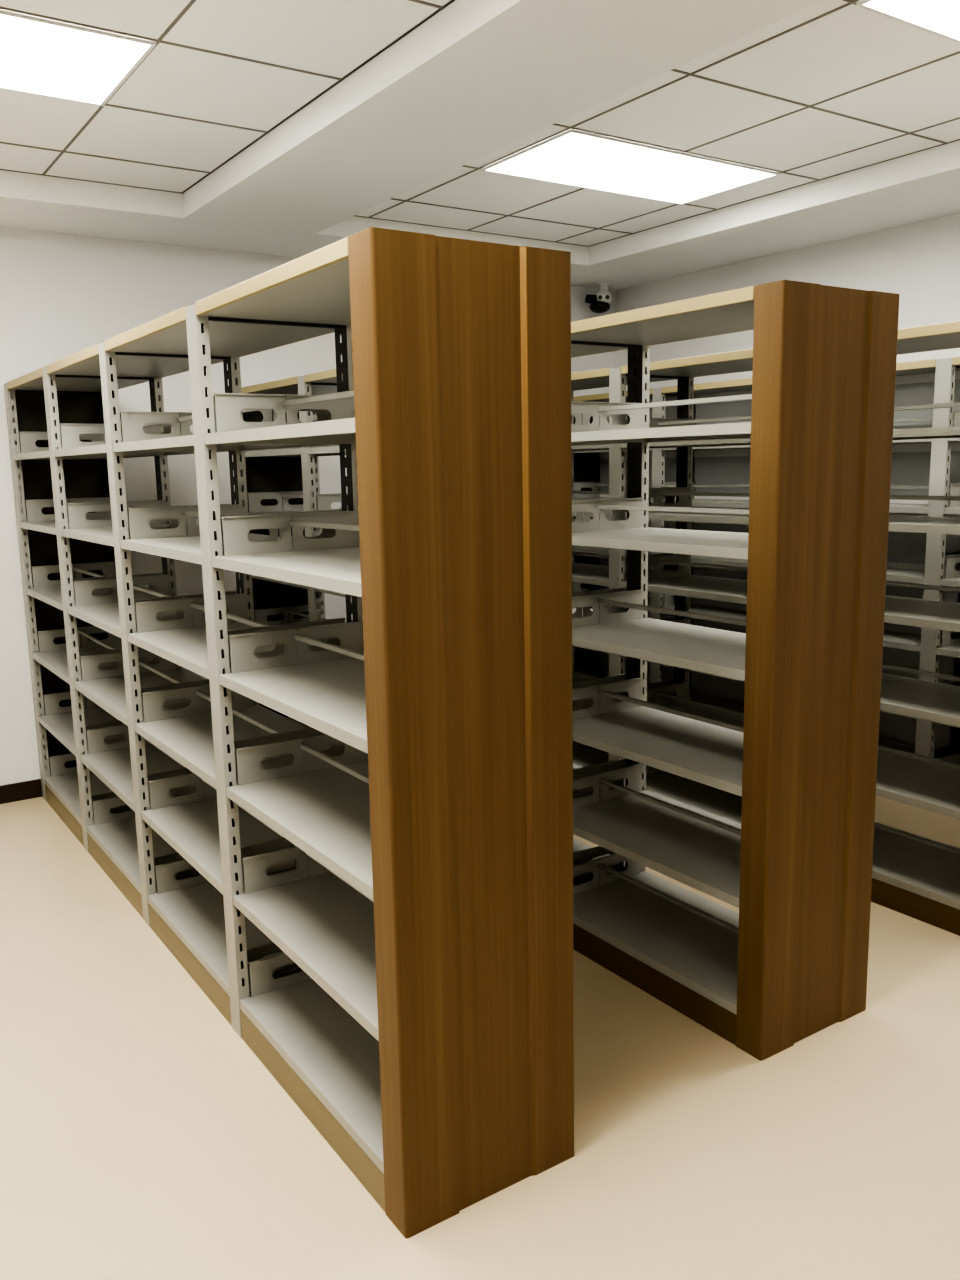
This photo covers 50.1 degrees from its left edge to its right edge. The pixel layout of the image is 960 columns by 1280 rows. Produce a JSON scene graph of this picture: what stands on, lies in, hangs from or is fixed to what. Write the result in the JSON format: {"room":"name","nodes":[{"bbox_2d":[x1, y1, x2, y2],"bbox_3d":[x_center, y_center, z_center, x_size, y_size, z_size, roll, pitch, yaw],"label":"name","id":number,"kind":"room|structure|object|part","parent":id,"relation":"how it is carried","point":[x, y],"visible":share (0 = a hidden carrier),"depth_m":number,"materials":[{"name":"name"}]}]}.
{"room":"library","nodes":[
{"label":"library","id":0,"kind":"room"},
{"bbox_2d":[0,0,449,191],"bbox_3d":[-0.723,-1.617,1.488,2.789,0.030,6.776,-7,12,-33],"label":"ceiling","id":1,"kind":"structure","parent":0,"point":[333,38],"depth_m":3.61,"materials":[{"name":"tile"}]},
{"bbox_2d":[0,9,155,105],"bbox_3d":[-1.735,-1.860,3.169,1.273,0.008,0.656,-7,12,-33],"label":"recessed light","id":2,"kind":"object","parent":1,"relation":"in","point":[39,56],"visible":1,"depth_m":3.35,"materials":[{"name":"white plastic"}]},
{"bbox_2d":[0,0,454,193],"bbox_3d":[-0.723,-1.601,1.490,2.789,0.004,6.776,-7,12,-33],"label":"grid","id":3,"kind":"structure","parent":1,"relation":"attached to","point":[191,2],"depth_m":3.57,"materials":[{"name":"metal"}]},
{"bbox_2d":[0,227,615,785],"bbox_3d":[-1.882,-0.803,5.788,6.900,3.200,0.100,-7,12,-33],"label":"wall","id":4,"kind":"structure","parent":0,"point":[62,296],"depth_m":5.53,"materials":[{"name":"white paint"}]},
{"bbox_2d":[0,779,41,803],"bbox_3d":[-1.822,0.732,6.002,6.874,0.100,0.012,-7,12,-33],"label":"baseboard","id":5,"kind":"structure","parent":4,"relation":"attached to","point":[30,789],"depth_m":5.56,"materials":[{"name":"brown wood"}]},
{"bbox_2d":[0,796,959,1279],"bbox_3d":[0.467,1.332,2.657,6.900,0.050,8.205,-7,12,-33],"label":"floor","id":6,"kind":"structure","parent":0,"point":[142,1137],"depth_m":2.69,"materials":[{"name":"beige plastic"}]},
{"bbox_2d":[4,227,573,1238],"bbox_3d":[-1.098,0.004,3.937,0.497,2.200,3.993,-7,12,-33],"label":"bookshelf","id":7,"kind":"object","parent":6,"relation":"on","point":[412,993],"visible":1,"depth_m":2.52,"materials":[{"name":"brown laminate"}]},
{"bbox_3d":[-1.930,-0.566,5.083,0.491,0.030,0.855,-7,12,-33],"label":"shelf","id":8,"kind":"part","parent":7,"relation":"part of","materials":[{"name":"white metal"}]},
{"bbox_3d":[-1.910,0.449,5.256,0.491,0.030,0.855,-7,12,-33],"label":"shelf","id":9,"kind":"part","parent":7,"relation":"part of","materials":[{"name":"white metal"}]},
{"bbox_3d":[-1.937,-0.906,5.026,0.491,0.030,0.855,-7,12,-33],"label":"shelf","id":10,"kind":"part","parent":7,"relation":"part of","materials":[{"name":"grey metal"}]},
{"bbox_3d":[-1.904,0.784,5.313,0.491,0.030,0.855,-7,12,-33],"label":"shelf","id":11,"kind":"part","parent":7,"relation":"part of","materials":[{"name":"grey metal"}]},
{"bbox_3d":[-1.923,-0.226,5.141,0.491,0.030,0.855,-7,12,-33],"label":"shelf","id":12,"kind":"part","parent":7,"relation":"part of","materials":[{"name":"white metal"}]},
{"bbox_3d":[-1.917,0.111,5.198,0.491,0.030,0.855,-7,12,-33],"label":"shelf","id":13,"kind":"part","parent":7,"relation":"part of","materials":[{"name":"white metal"}]},
{"bbox_3d":[-1.398,-0.444,4.303,0.491,0.030,0.886,-7,12,-33],"label":"shelf","id":14,"kind":"part","parent":7,"relation":"part of","materials":[{"name":"white metal"}]},
{"bbox_3d":[-1.391,-0.103,4.360,0.491,0.030,0.886,-7,12,-33],"label":"shelf","id":15,"kind":"part","parent":7,"relation":"part of","materials":[{"name":"white metal"}]},
{"bbox_3d":[-1.405,-0.783,4.245,0.491,0.030,0.886,-7,12,-33],"label":"shelf","id":16,"kind":"part","parent":7,"relation":"part of","materials":[{"name":"white metal"}]},
{"bbox_3d":[-1.385,0.234,4.418,0.491,0.030,0.886,-7,12,-33],"label":"shelf","id":17,"kind":"part","parent":7,"relation":"part of","materials":[{"name":"white metal"}]},
{"bbox_3d":[-1.379,0.572,4.475,0.491,0.030,0.886,-7,12,-33],"label":"shelf","id":18,"kind":"part","parent":7,"relation":"part of","materials":[{"name":"white metal"}]},
{"bbox_3d":[-1.372,0.907,4.532,0.491,0.030,0.886,-7,12,-33],"label":"shelf","id":19,"kind":"part","parent":7,"relation":"part of","materials":[{"name":"white metal"}]},
{"bbox_3d":[-0.858,-0.319,3.509,0.491,0.030,0.886,-7,12,-33],"label":"shelf","id":20,"kind":"part","parent":7,"relation":"part of","materials":[{"name":"white metal"}]},
{"bbox_3d":[-0.838,0.696,3.681,0.491,0.030,0.886,-7,12,-33],"label":"shelf","id":21,"kind":"part","parent":7,"relation":"part of","materials":[{"name":"white metal"}]},
{"bbox_3d":[-0.831,1.031,3.738,0.491,0.030,0.886,-7,12,-33],"label":"shelf","id":22,"kind":"part","parent":7,"relation":"part of","materials":[{"name":"white metal"}]},
{"bbox_3d":[-0.864,-0.659,3.451,0.491,0.030,0.886,-7,12,-33],"label":"shelf","id":23,"kind":"part","parent":7,"relation":"part of","materials":[{"name":"white metal"}]},
{"bbox_3d":[-0.851,0.021,3.567,0.491,0.030,0.886,-7,12,-33],"label":"shelf","id":24,"kind":"part","parent":7,"relation":"part of","materials":[{"name":"white metal"}]},
{"bbox_3d":[-0.844,0.358,3.624,0.491,0.030,0.886,-7,12,-33],"label":"shelf","id":25,"kind":"part","parent":7,"relation":"part of","materials":[{"name":"white metal"}]},
{"bbox_3d":[-0.312,-0.532,2.641,0.491,0.030,0.926,-7,12,-33],"label":"shelf","id":26,"kind":"part","parent":7,"relation":"part of","materials":[{"name":"white metal"}]},
{"bbox_3d":[-0.306,-0.192,2.699,0.491,0.030,0.926,-7,12,-33],"label":"shelf","id":27,"kind":"part","parent":7,"relation":"part of","materials":[{"name":"white metal"}]},
{"bbox_3d":[-0.299,0.148,2.756,0.491,0.030,0.926,-7,12,-33],"label":"shelf","id":28,"kind":"part","parent":7,"relation":"part of","materials":[{"name":"white metal"}]},
{"bbox_3d":[-0.293,0.485,2.814,0.491,0.030,0.926,-7,12,-33],"label":"shelf","id":29,"kind":"part","parent":7,"relation":"part of","materials":[{"name":"white metal"}]},
{"bbox_3d":[-0.286,0.823,2.871,0.491,0.030,0.926,-7,12,-33],"label":"shelf","id":30,"kind":"part","parent":7,"relation":"part of","materials":[{"name":"white metal"}]},
{"bbox_3d":[-0.280,1.159,2.928,0.491,0.030,0.926,-7,12,-33],"label":"shelf","id":31,"kind":"part","parent":7,"relation":"part of","materials":[{"name":"white metal"}]},
{"bbox_3d":[-0.011,0.254,2.341,0.497,2.200,0.098,-7,12,-33],"label":"panel","id":32,"kind":"part","parent":7,"relation":"part of","materials":[{"name":"brown laminate"}]},
{"bbox_2d":[241,280,899,1060],"bbox_3d":[-0.102,-0.129,4.606,0.497,2.200,3.992,-7,12,-33],"label":"bookshelf","id":33,"kind":"object","parent":6,"relation":"on","point":[768,976],"visible":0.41,"depth_m":3.09,"materials":[{"name":"brown laminate"}]},
{"bbox_3d":[-0.935,-0.699,5.752,0.491,0.030,0.855,-7,12,-33],"label":"shelf","id":34,"kind":"part","parent":33,"relation":"part of","materials":[{"name":"white metal"}]},
{"bbox_3d":[-0.928,-0.359,5.810,0.491,0.030,0.855,-7,12,-33],"label":"shelf","id":35,"kind":"part","parent":33,"relation":"part of","materials":[{"name":"white metal"}]},
{"bbox_3d":[-0.941,-1.039,5.694,0.491,0.030,0.855,-7,12,-33],"label":"shelf","id":36,"kind":"part","parent":33,"relation":"part of","materials":[{"name":"white metal"}]},
{"bbox_3d":[-0.409,-0.916,4.914,0.491,0.030,0.886,-7,12,-33],"label":"shelf","id":37,"kind":"part","parent":33,"relation":"part of","materials":[{"name":"white metal"}]},
{"bbox_3d":[-0.396,-0.236,5.029,0.491,0.030,0.886,-7,12,-33],"label":"shelf","id":38,"kind":"part","parent":33,"relation":"part of","materials":[{"name":"white metal"}]},
{"bbox_3d":[0.144,-0.112,4.236,0.491,0.030,0.886,-7,12,-33],"label":"shelf","id":39,"kind":"part","parent":33,"relation":"part of","materials":[{"name":"white metal"}]},
{"bbox_3d":[0.131,-0.792,4.120,0.491,0.030,0.886,-7,12,-33],"label":"shelf","id":40,"kind":"part","parent":33,"relation":"part of","materials":[{"name":"white metal"}]},
{"bbox_3d":[0.164,0.898,4.407,0.491,0.030,0.886,-7,12,-33],"label":"shelf","id":41,"kind":"part","parent":33,"relation":"part of","materials":[{"name":"grey metal"}]},
{"bbox_3d":[0.157,0.563,4.350,0.491,0.030,0.886,-7,12,-33],"label":"shelf","id":42,"kind":"part","parent":33,"relation":"part of","materials":[{"name":"white metal"}]},
{"bbox_3d":[0.716,1.026,3.597,0.491,0.030,0.926,-7,12,-33],"label":"shelf","id":43,"kind":"part","parent":33,"relation":"part of","materials":[{"name":"white metal"}]},
{"bbox_3d":[0.709,0.691,3.540,0.491,0.030,0.926,-7,12,-33],"label":"shelf","id":44,"kind":"part","parent":33,"relation":"part of","materials":[{"name":"white metal"}]},
{"bbox_3d":[0.703,0.352,3.483,0.491,0.030,0.926,-7,12,-33],"label":"shelf","id":45,"kind":"part","parent":33,"relation":"part of","materials":[{"name":"white metal"}]},
{"bbox_3d":[0.696,0.015,3.425,0.491,0.030,0.926,-7,12,-33],"label":"shelf","id":46,"kind":"part","parent":33,"relation":"part of","materials":[{"name":"white metal"}]},
{"bbox_3d":[0.690,-0.325,3.368,0.491,0.030,0.926,-7,12,-33],"label":"shelf","id":47,"kind":"part","parent":33,"relation":"part of","materials":[{"name":"white metal"}]},
{"bbox_3d":[0.683,-0.665,3.310,0.491,0.030,0.926,-7,12,-33],"label":"shelf","id":48,"kind":"part","parent":33,"relation":"part of","materials":[{"name":"white metal"}]},
{"bbox_3d":[0.985,0.121,3.010,0.497,2.200,0.098,-7,12,-33],"label":"panel","id":49,"kind":"part","parent":33,"relation":"part of","materials":[{"name":"brown laminate"}]},
{"bbox_2d":[571,321,959,935],"bbox_3d":[0.904,-0.262,5.271,0.497,2.200,3.992,-7,12,-33],"label":"bookshelf","id":50,"kind":"object","parent":6,"relation":"on","point":[915,876],"visible":0.12,"depth_m":4.35,"materials":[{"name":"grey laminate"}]},
{"bbox_3d":[0.610,-0.369,5.694,0.491,0.030,0.886,-7,12,-33],"label":"shelf","id":51,"kind":"part","parent":50,"relation":"part of","materials":[{"name":"white metal"}]},
{"bbox_3d":[0.604,-0.709,5.636,0.491,0.030,0.886,-7,12,-33],"label":"shelf","id":52,"kind":"part","parent":50,"relation":"part of","materials":[{"name":"grey metal"}]},
{"bbox_3d":[0.623,0.306,5.809,0.491,0.030,0.886,-7,12,-33],"label":"shelf","id":53,"kind":"part","parent":50,"relation":"part of","materials":[{"name":"grey metal"}]},
{"bbox_3d":[0.630,0.642,5.866,0.491,0.030,0.886,-7,12,-33],"label":"shelf","id":54,"kind":"part","parent":50,"relation":"part of","materials":[{"name":"white metal"}]},
{"bbox_3d":[0.597,-1.049,5.578,0.491,0.030,0.886,-7,12,-33],"label":"shelf","id":55,"kind":"part","parent":50,"relation":"part of","materials":[{"name":"white metal"}]},
{"bbox_3d":[1.157,0.093,4.958,0.491,0.030,0.886,-7,12,-33],"label":"shelf","id":56,"kind":"part","parent":50,"relation":"part of","materials":[{"name":"white metal"}]},
{"bbox_3d":[1.170,0.766,5.072,0.491,0.030,0.886,-7,12,-33],"label":"shelf","id":57,"kind":"part","parent":50,"relation":"part of","materials":[{"name":"grey metal"}]},
{"bbox_3d":[1.151,-0.244,4.900,0.491,0.030,0.886,-7,12,-33],"label":"shelf","id":58,"kind":"part","parent":50,"relation":"part of","materials":[{"name":"white metal"}]},
{"bbox_3d":[1.138,-0.924,4.785,0.491,0.030,0.886,-7,12,-33],"label":"shelf","id":59,"kind":"part","parent":50,"relation":"part of","materials":[{"name":"white metal"}]},
{"bbox_3d":[1.144,-0.584,4.843,0.491,0.030,0.886,-7,12,-33],"label":"shelf","id":60,"kind":"part","parent":50,"relation":"part of","materials":[{"name":"white metal"}]},
{"bbox_3d":[1.164,0.431,5.015,0.491,0.030,0.886,-7,12,-33],"label":"shelf","id":61,"kind":"part","parent":50,"relation":"part of","materials":[{"name":"white metal"}]},
{"bbox_3d":[1.722,0.893,4.262,0.491,0.030,0.926,-7,12,-33],"label":"shelf","id":62,"kind":"part","parent":50,"relation":"part of","materials":[{"name":"grey metal"}]},
{"bbox_3d":[1.716,0.558,4.205,0.491,0.030,0.926,-7,12,-33],"label":"shelf","id":63,"kind":"part","parent":50,"relation":"part of","materials":[{"name":"white metal"}]},
{"bbox_3d":[1.709,0.220,4.147,0.491,0.030,0.926,-7,12,-33],"label":"shelf","id":64,"kind":"part","parent":50,"relation":"part of","materials":[{"name":"white metal"}]},
{"bbox_3d":[1.703,-0.117,4.090,0.491,0.030,0.926,-7,12,-33],"label":"shelf","id":65,"kind":"part","parent":50,"relation":"part of","materials":[{"name":"white metal"}]},
{"bbox_3d":[1.696,-0.457,4.032,0.491,0.030,0.926,-7,12,-33],"label":"shelf","id":66,"kind":"part","parent":50,"relation":"part of","materials":[{"name":"white metal"}]},
{"bbox_3d":[1.690,-0.797,3.974,0.491,0.030,0.926,-7,12,-33],"label":"shelf","id":67,"kind":"part","parent":50,"relation":"part of","materials":[{"name":"white metal"}]},
{"bbox_2d":[574,357,959,763],"bbox_3d":[1.899,-0.393,5.928,0.497,2.200,3.992,-7,12,-33],"label":"bookshelf","id":68,"kind":"object","parent":6,"relation":"on","point":[919,467],"visible":0.16,"depth_m":5.54,"materials":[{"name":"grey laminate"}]},
{"bbox_3d":[1.087,0.053,7.247,0.491,0.030,0.855,-7,12,-33],"label":"shelf","id":69,"kind":"part","parent":68,"relation":"part of","materials":[{"name":"white metal"}]},
{"bbox_3d":[1.061,-1.302,7.017,0.491,0.030,0.855,-7,12,-33],"label":"shelf","id":70,"kind":"part","parent":68,"relation":"part of","materials":[{"name":"white metal"}]},
{"bbox_3d":[1.067,-0.962,7.074,0.491,0.030,0.855,-7,12,-33],"label":"shelf","id":71,"kind":"part","parent":68,"relation":"part of","materials":[{"name":"white metal"}]},
{"bbox_3d":[1.074,-0.622,7.132,0.491,0.030,0.855,-7,12,-33],"label":"shelf","id":72,"kind":"part","parent":68,"relation":"part of","materials":[{"name":"white metal"}]},
{"bbox_3d":[1.080,-0.285,7.189,0.491,0.030,0.855,-7,12,-33],"label":"shelf","id":73,"kind":"part","parent":68,"relation":"part of","materials":[{"name":"white metal"}]},
{"bbox_3d":[1.117,-0.618,7.163,0.002,2.060,0.857,-7,12,-33],"label":"panel","id":74,"kind":"part","parent":68,"relation":"part of","materials":[{"name":"white metal"}]},
{"bbox_3d":[1.619,0.175,6.466,0.491,0.030,0.886,-7,12,-33],"label":"shelf","id":75,"kind":"part","parent":68,"relation":"part of","materials":[{"name":"white metal"}]},
{"bbox_3d":[1.612,-0.163,6.409,0.491,0.030,0.886,-7,12,-33],"label":"shelf","id":76,"kind":"part","parent":68,"relation":"part of","materials":[{"name":"white metal"}]},
{"bbox_3d":[1.593,-1.180,6.236,0.491,0.030,0.886,-7,12,-33],"label":"shelf","id":77,"kind":"part","parent":68,"relation":"part of","materials":[{"name":"white metal"}]},
{"bbox_3d":[1.599,-0.840,6.294,0.491,0.030,0.886,-7,12,-33],"label":"shelf","id":78,"kind":"part","parent":68,"relation":"part of","materials":[{"name":"white metal"}]},
{"bbox_3d":[1.606,-0.500,6.351,0.491,0.030,0.886,-7,12,-33],"label":"shelf","id":79,"kind":"part","parent":68,"relation":"part of","materials":[{"name":"grey metal"}]},
{"bbox_3d":[1.649,-0.495,6.382,0.002,2.060,0.888,-7,12,-33],"label":"panel","id":80,"kind":"part","parent":68,"relation":"part of","materials":[{"name":"white metal"}]},
{"bbox_3d":[2.159,0.300,5.672,0.491,0.030,0.886,-7,12,-33],"label":"shelf","id":81,"kind":"part","parent":68,"relation":"part of","materials":[{"name":"grey metal"}]},
{"bbox_3d":[2.133,-1.055,5.442,0.491,0.030,0.886,-7,12,-33],"label":"shelf","id":82,"kind":"part","parent":68,"relation":"part of","materials":[{"name":"white metal"}]},
{"bbox_3d":[2.153,-0.038,5.615,0.491,0.030,0.886,-7,12,-33],"label":"shelf","id":83,"kind":"part","parent":68,"relation":"part of","materials":[{"name":"white metal"}]},
{"bbox_3d":[2.146,-0.375,5.558,0.491,0.030,0.886,-7,12,-33],"label":"shelf","id":84,"kind":"part","parent":68,"relation":"part of","materials":[{"name":"white metal"}]},
{"bbox_3d":[2.190,-0.371,5.588,0.002,2.060,0.888,-7,12,-33],"label":"panel","id":85,"kind":"part","parent":68,"relation":"part of","materials":[{"name":"white metal"}]},
{"bbox_3d":[2.140,-0.715,5.500,0.491,0.030,0.886,-7,12,-33],"label":"shelf","id":86,"kind":"part","parent":68,"relation":"part of","materials":[{"name":"white metal"}]},
{"bbox_3d":[2.711,0.427,4.862,0.491,0.030,0.926,-7,12,-33],"label":"shelf","id":87,"kind":"part","parent":68,"relation":"part of","materials":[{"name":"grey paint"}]},
{"bbox_3d":[2.704,0.089,4.805,0.491,0.030,0.926,-7,12,-33],"label":"shelf","id":88,"kind":"part","parent":68,"relation":"part of","materials":[{"name":"white metal"}]},
{"bbox_3d":[2.698,-0.248,4.747,0.491,0.030,0.926,-7,12,-33],"label":"shelf","id":89,"kind":"part","parent":68,"relation":"part of","materials":[{"name":"white metal"}]},
{"bbox_3d":[2.692,-0.588,4.690,0.491,0.030,0.926,-7,12,-33],"label":"shelf","id":90,"kind":"part","parent":68,"relation":"part of","materials":[{"name":"white metal"}]},
{"bbox_3d":[2.685,-0.928,4.632,0.491,0.030,0.926,-7,12,-33],"label":"shelf","id":91,"kind":"part","parent":68,"relation":"part of","materials":[{"name":"white metal"}]},
{"bbox_2d":[0,0,959,289],"bbox_3d":[0.408,-1.702,2.141,6.900,0.166,8.205,-7,12,-33],"label":"ceiling","id":92,"kind":"structure","parent":0,"point":[477,78],"depth_m":4.26,"materials":[{"name":"white paint"}]},
{"bbox_2d":[585,282,611,312],"bbox_3d":[0.828,-2.374,7.143,0.185,0.200,0.144,6,12,35],"label":"security camera","id":93,"kind":"object","parent":92,"relation":"attached to","point":[599,303],"visible":1,"depth_m":7.10,"materials":[{"name":"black plastic"}]},
{"bbox_2d":[357,0,959,245],"bbox_3d":[1.796,-1.949,3.151,1.877,0.030,6.776,-7,12,-33],"label":"ceiling","id":94,"kind":"structure","parent":0,"point":[851,47],"depth_m":4.13,"materials":[{"name":"tile"}]},
{"bbox_2d":[481,129,780,204],"bbox_3d":[0.714,-2.183,4.786,1.273,0.008,0.656,-7,12,-33],"label":"recessed light","id":95,"kind":"object","parent":94,"relation":"in","point":[575,158],"visible":1,"depth_m":4.74,"materials":[{"name":"white plastic"}]},
{"bbox_2d":[354,0,959,246],"bbox_3d":[1.796,-1.932,3.154,1.877,0.004,6.776,-7,12,-33],"label":"grid","id":96,"kind":"structure","parent":94,"relation":"attached to","point":[850,2],"depth_m":4.38,"materials":[{"name":"metal"}]},
{"bbox_2d":[856,0,959,42],"bbox_3d":[1.833,-1.925,3.144,1.273,0.008,0.656,-7,12,-33],"label":"recessed light","id":97,"kind":"object","parent":94,"relation":"in","point":[941,18],"visible":1,"depth_m":3.13,"materials":[{"name":"white plastic"}]},
{"bbox_2d":[616,213,959,754],"bbox_3d":[3.339,-0.651,4.302,0.100,3.200,8.405,-7,12,-33],"label":"wall","id":98,"kind":"structure","parent":0,"point":[919,262],"depth_m":5.78,"materials":[{"name":"white paint"}]}
]}

